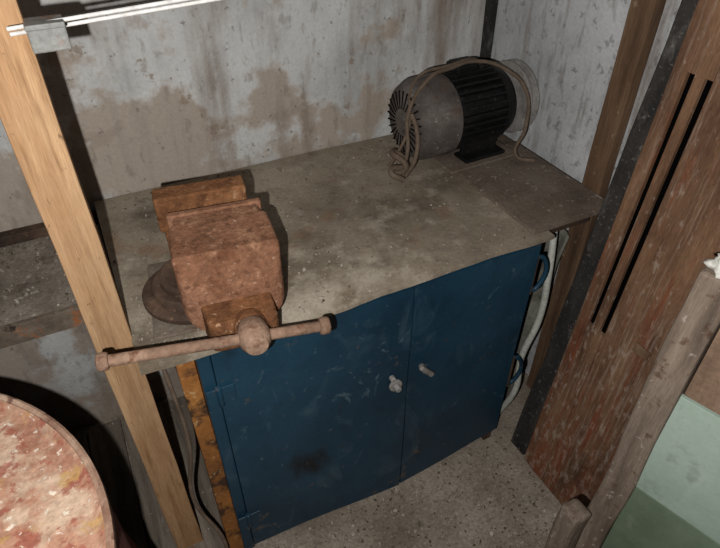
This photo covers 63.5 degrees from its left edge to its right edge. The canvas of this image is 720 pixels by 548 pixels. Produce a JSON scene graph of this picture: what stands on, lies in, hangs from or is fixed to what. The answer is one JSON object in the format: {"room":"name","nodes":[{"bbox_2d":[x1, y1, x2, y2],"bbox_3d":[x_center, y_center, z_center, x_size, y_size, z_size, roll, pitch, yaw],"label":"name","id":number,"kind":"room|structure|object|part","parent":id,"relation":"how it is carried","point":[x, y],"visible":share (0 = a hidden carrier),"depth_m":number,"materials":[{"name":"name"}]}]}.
{"room":"workshop","nodes":[
{"label":"workshop","id":0,"kind":"room"},
{"bbox_2d":[0,0,486,431],"bbox_3d":[-0.957,-0.486,1.302,3.208,2.550,0.085,-17,42,-20],"label":"wall","id":1,"kind":"structure","parent":0,"point":[140,102],"depth_m":1.63,"materials":[{"name":"paint"}]},
{"bbox_2d":[479,0,498,64],"bbox_3d":[0.412,-0.877,1.784,0.038,2.550,0.030,-17,42,-20],"label":"post","id":2,"kind":"object","parent":1,"relation":"attached to","point":[491,7],"visible":0.17,"depth_m":1.85,"materials":[{"name":"black metal"}]},
{"bbox_2d":[70,370,562,547],"bbox_3d":[-0.493,1.115,1.405,3.208,0.068,2.159,-17,42,-20],"label":"floor","id":3,"kind":"structure","parent":0,"point":[508,420],"depth_m":1.82,"materials":[{"name":"concrete"}]},
{"bbox_2d":[0,210,117,348],"bbox_3d":[-1.356,0.473,1.482,1.569,0.833,0.385,-17,42,-20],"label":"wall shelf","id":4,"kind":"object","parent":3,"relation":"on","point":[37,299],"visible":0.61,"depth_m":1.40,"materials":[{"name":"wood"}]},
{"bbox_3d":[-1.435,0.074,1.361,1.568,0.060,0.032,-17,42,-20],"label":"rail","id":5,"kind":"part","parent":4,"relation":"part of","materials":[{"name":"brown wood"}]},
{"bbox_2d":[0,393,136,547],"bbox_3d":[-0.719,0.814,0.945,0.855,0.938,0.855,-17,42,-20],"label":"drum","id":6,"kind":"object","parent":3,"relation":"on","point":[53,495],"visible":1,"depth_m":0.84,"materials":[{"name":"red paint"}]},
{"bbox_2d":[73,431,90,458],"bbox_3d":[-0.805,0.818,1.703,0.109,0.018,0.892,-17,42,-20],"label":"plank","id":7,"kind":"object","parent":3,"relation":"on","point":[81,437],"visible":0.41,"depth_m":1.99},
{"bbox_2d":[0,0,202,547],"bbox_3d":[-0.508,-0.190,0.937,0.076,2.550,0.055,-17,42,-20],"label":"post","id":8,"kind":"object","parent":3,"relation":"on","point":[28,116],"visible":0.93,"depth_m":1.02,"materials":[{"name":"brown wood"}]},
{"bbox_2d":[6,0,219,53],"bbox_3d":[-0.108,-0.452,0.927,0.825,0.080,0.075,-17,42,-20],"label":"fluorescent light","id":9,"kind":"object","parent":8,"relation":"attached to","point":[48,33],"visible":1,"depth_m":0.81,"materials":[{"name":"white paint"}]},
{"bbox_3d":[-0.436,-0.335,0.812,0.050,0.042,0.026,-17,42,-20],"label":"plate","id":10,"kind":"part","parent":9,"relation":"part of","materials":[{"name":"white metal"}]},
{"bbox_3d":[-0.099,-0.455,0.901,0.825,0.006,0.006,-20,43,-19],"label":"rod","id":11,"kind":"part","parent":9,"relation":"part of","materials":[{"name":"white paint"}]},
{"bbox_3d":[-0.124,-0.476,0.947,0.825,0.006,0.006,-20,43,-19],"label":"rod","id":12,"kind":"part","parent":9,"relation":"part of","materials":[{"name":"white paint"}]},
{"bbox_3d":[-0.110,-0.458,0.927,0.825,0.006,0.006,-20,43,-19],"label":"rod","id":13,"kind":"part","parent":9,"relation":"part of","materials":[{"name":"white paint"}]},
{"bbox_2d":[88,419,148,547],"bbox_3d":[-0.702,0.785,1.743,0.109,0.018,0.892,-17,42,-20],"label":"plank","id":14,"kind":"object","parent":3,"relation":"on","point":[112,437],"visible":0.88,"depth_m":1.89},
{"bbox_2d":[88,395,212,544],"bbox_3d":[-0.733,0.773,1.742,0.658,0.009,0.850,-17,42,-20],"label":"debris","id":15,"kind":"object","parent":14,"relation":"on","point":[184,395],"visible":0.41,"depth_m":1.88,"materials":[{"name":"paint"}]},
{"bbox_2d":[122,417,191,547],"bbox_3d":[-0.600,0.753,1.783,0.109,0.018,0.892,-17,42,-20],"label":"plank","id":16,"kind":"object","parent":3,"relation":"on","point":[156,526],"visible":0.48,"depth_m":1.81,"materials":[{"name":"grey wood"}]},
{"bbox_2d":[157,396,229,547],"bbox_3d":[-0.497,0.721,1.823,0.109,0.018,0.892,-17,42,-20],"label":"plank","id":17,"kind":"object","parent":3,"relation":"on","point":[211,538],"visible":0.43,"depth_m":1.91,"materials":[{"name":"grey wood"}]},
{"bbox_2d":[162,369,228,547],"bbox_3d":[-0.407,0.525,1.459,0.046,0.750,0.144,-24,45,-27],"label":"loose cable","id":18,"kind":"object","parent":17,"relation":"on","point":[165,373],"visible":0.96,"depth_m":1.43,"materials":[{"name":"grey rubber"}]},
{"bbox_2d":[94,134,604,547],"bbox_3d":[-0.008,0.153,1.843,1.266,0.876,0.714,-17,42,-20],"label":"base cabinet","id":19,"kind":"object","parent":3,"relation":"on","point":[423,282],"visible":0.71,"depth_m":1.52,"materials":[{"name":"blue metal"}]},
{"bbox_3d":[-0.361,0.488,1.450,0.040,0.850,0.015,-17,42,-20],"label":"frame","id":20,"kind":"part","parent":19,"relation":"part of","materials":[{"name":"orange paint"}]},
{"bbox_2d":[95,175,330,371],"bbox_3d":[-0.315,-0.008,1.174,0.408,0.230,0.462,-12,41,-15],"label":"bench vise","id":21,"kind":"object","parent":19,"relation":"on","point":[222,277],"visible":1,"depth_m":1.10,"materials":[{"name":"brown metal"}]},
{"bbox_3d":[-0.431,0.147,0.975,0.020,0.032,0.032,-8,39,-18],"label":"handle knob","id":22,"kind":"part","parent":21,"relation":"part of","materials":[{"name":"brown metal"}]},
{"bbox_3d":[-0.345,0.033,1.300,0.238,0.007,0.255,-12,41,-15],"label":"mounting plate","id":23,"kind":"part","parent":21,"relation":"part of","materials":[{"name":"brown metal"}]},
{"bbox_3d":[-0.335,-0.149,1.230,0.187,0.081,0.049,-12,41,-15],"label":"fixed jaw plate","id":24,"kind":"part","parent":21,"relation":"part of","materials":[{"name":"brown metal"}]},
{"bbox_3d":[-0.293,-0.111,1.186,0.187,0.060,0.015,-12,41,-15],"label":"moving jaw plate","id":25,"kind":"part","parent":21,"relation":"part of","materials":[{"name":"brown metal"}]},
{"bbox_3d":[-0.067,0.097,1.095,0.020,0.034,0.034,-8,39,-18],"label":"handle knob","id":26,"kind":"part","parent":21,"relation":"part of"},
{"bbox_3d":[-0.092,0.421,1.540,0.482,0.833,0.018,-17,42,-20],"label":"door","id":27,"kind":"part","parent":19,"relation":"part of","materials":[{"name":"blue paint"}]},
{"bbox_3d":[0.099,0.300,1.530,0.019,0.021,0.017,-17,42,-20],"label":"lock knob","id":28,"kind":"part","parent":19,"relation":"part of","materials":[{"name":"metal"}]},
{"bbox_3d":[0.177,0.258,1.545,0.015,0.063,0.012,-46,45,8],"label":"latch lever","id":29,"kind":"part","parent":19,"relation":"part of","materials":[{"name":"metal"}]},
{"bbox_2d":[387,57,538,181],"bbox_3d":[0.287,-0.471,1.704,0.523,0.267,0.334,-19,43,-22],"label":"motor","id":30,"kind":"object","parent":19,"relation":"on","point":[453,115],"visible":1,"depth_m":1.67,"materials":[{"name":"metal"}]},
{"bbox_3d":[0.312,-0.403,1.826,0.248,0.007,0.266,-19,43,-22],"label":"plate","id":31,"kind":"part","parent":30,"relation":"part of","materials":[{"name":"black metal"}]},
{"bbox_3d":[0.295,0.297,1.693,0.377,0.833,0.016,-18,42,-21],"label":"door","id":32,"kind":"part","parent":19,"relation":"part of","materials":[{"name":"blue paint"}]},
{"bbox_3d":[0.433,0.544,2.016,0.031,0.051,0.031,-17,42,-20],"label":"leg","id":33,"kind":"part","parent":19,"relation":"part of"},
{"bbox_3d":[0.458,0.292,1.828,0.008,0.136,0.051,-17,42,-20],"label":"hasp plate","id":34,"kind":"part","parent":19,"relation":"part of","materials":[{"name":"metal"}]},
{"bbox_2d":[500,231,557,413],"bbox_3d":[0.527,0.195,1.831,0.071,0.781,0.127,32,49,33],"label":"hose","id":35,"kind":"object","parent":19,"relation":"hanging from","point":[552,243],"visible":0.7,"depth_m":1.74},
{"bbox_3d":[0.469,-0.261,1.668,0.276,0.012,0.426,-17,42,-20],"label":"plate","id":36,"kind":"part","parent":19,"relation":"part of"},
{"bbox_3d":[0.458,-0.009,1.584,0.008,0.136,0.051,-17,42,-20],"label":"hasp plate","id":37,"kind":"part","parent":19,"relation":"part of","materials":[{"name":"metal"}]},
{"bbox_2d":[278,437,557,547],"bbox_3d":[0.178,0.837,1.691,0.953,0.018,0.497,-17,42,-20],"label":"rubble","id":38,"kind":"object","parent":3,"relation":"on","point":[538,483],"visible":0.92,"depth_m":1.80,"materials":[{"name":"paint"}]},
{"bbox_2d":[503,229,569,399],"bbox_3d":[0.516,0.098,2.039,0.126,0.715,0.305,-17,42,-20],"label":"wall","id":39,"kind":"structure","parent":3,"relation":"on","point":[533,303],"depth_m":1.90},
{"bbox_2d":[530,322,604,480],"bbox_3d":[0.613,0.397,1.726,0.081,0.644,0.058,-17,42,-20],"label":"board","id":40,"kind":"object","parent":3,"relation":"on","point":[591,339],"visible":0.64,"depth_m":1.68,"materials":[{"name":"brown wood"}]},
{"bbox_2d":[545,497,591,547],"bbox_3d":[0.488,0.713,1.456,0.058,0.499,0.056,-17,42,-20],"label":"wooden post","id":41,"kind":"object","parent":3,"relation":"on","point":[572,519],"visible":1,"depth_m":1.32,"materials":[{"name":"brown wood"}]},
{"bbox_2d":[510,0,698,455],"bbox_3d":[0.670,-0.427,1.240,0.309,2.539,0.076,-17,42,-20],"label":"beam","id":42,"kind":"structure","parent":3,"relation":"on","point":[523,433],"depth_m":1.46,"materials":[{"name":"black wood"}]},
{"bbox_2d":[524,0,715,465],"bbox_3d":[0.651,-0.386,1.182,0.210,2.544,0.035,-17,42,-20],"label":"strip","id":43,"kind":"object","parent":3,"relation":"on","point":[679,76],"visible":0.78,"depth_m":1.33,"materials":[{"name":"brown wood"}]},
{"bbox_2d":[542,68,719,529],"bbox_3d":[0.778,-0.226,0.985,0.210,2.543,0.418,-17,42,-20],"label":"board","id":44,"kind":"object","parent":3,"relation":"on","point":[684,232],"visible":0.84,"depth_m":1.35,"materials":[{"name":"brown wood"}]},
{"bbox_2d":[632,342,650,360],"bbox_3d":[0.676,0.186,1.399,0.010,0.026,0.042,-17,42,-20],"label":"block","id":45,"kind":"object","parent":44,"relation":"attached to","point":[638,349],"visible":1,"depth_m":1.40,"materials":[{"name":"brown wood"}]},
{"bbox_2d":[591,73,713,332],"bbox_3d":[0.658,-0.123,1.333,0.071,0.680,0.076,-17,42,-20],"label":"backing","id":46,"kind":"object","parent":44,"relation":"attached to","point":[709,83],"visible":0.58,"depth_m":1.29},
{"bbox_2d":[592,75,707,331],"bbox_3d":[0.641,-0.119,1.327,0.055,0.662,0.023,-17,42,-20],"label":"batten","id":47,"kind":"object","parent":46,"relation":"attached to","point":[698,84],"visible":1,"depth_m":1.28,"materials":[{"name":"brown wood"}]},
{"bbox_2d":[688,0,719,80],"bbox_3d":[0.711,-0.878,0.756,0.122,1.241,0.058,-17,42,-20],"label":"wooden plank","id":48,"kind":"object","parent":44,"relation":"attached to","point":[705,63],"visible":1,"depth_m":1.10,"materials":[{"name":"brown wood"}]},
{"bbox_2d":[577,253,719,547],"bbox_3d":[0.724,0.536,1.111,0.072,1.203,0.540,-31,48,-32],"label":"door","id":49,"kind":"structure","parent":3,"relation":"on","point":[668,447],"depth_m":1.10,"materials":[{"name":"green wood"}]},
{"bbox_3d":[0.725,0.768,1.287,0.008,0.586,0.425,-31,48,-32],"label":"panel","id":50,"kind":"part","parent":49,"relation":"part of","materials":[{"name":"green paint"}]},
{"bbox_3d":[0.720,0.423,1.007,0.010,0.285,0.429,-31,48,-32],"label":"panel","id":51,"kind":"part","parent":49,"relation":"part of","materials":[{"name":"green paint"}]},
{"bbox_3d":[0.723,0.210,0.835,0.008,0.255,0.425,-31,48,-32],"label":"panel","id":52,"kind":"part","parent":49,"relation":"part of","materials":[{"name":"brown wood"}]},
{"bbox_2d":[490,0,680,374],"bbox_3d":[0.923,-0.318,1.095,0.085,2.550,2.074,-17,42,-20],"label":"wall","id":53,"kind":"structure","parent":0,"point":[569,47],"depth_m":1.66,"materials":[{"name":"paint"}]},
{"bbox_2d":[526,0,665,388],"bbox_3d":[0.662,-0.559,1.392,0.040,2.553,0.072,-17,42,-20],"label":"wall post","id":54,"kind":"object","parent":53,"relation":"attached to","point":[643,17],"visible":0.67,"depth_m":1.53,"materials":[{"name":"brown wood"}]}
]}

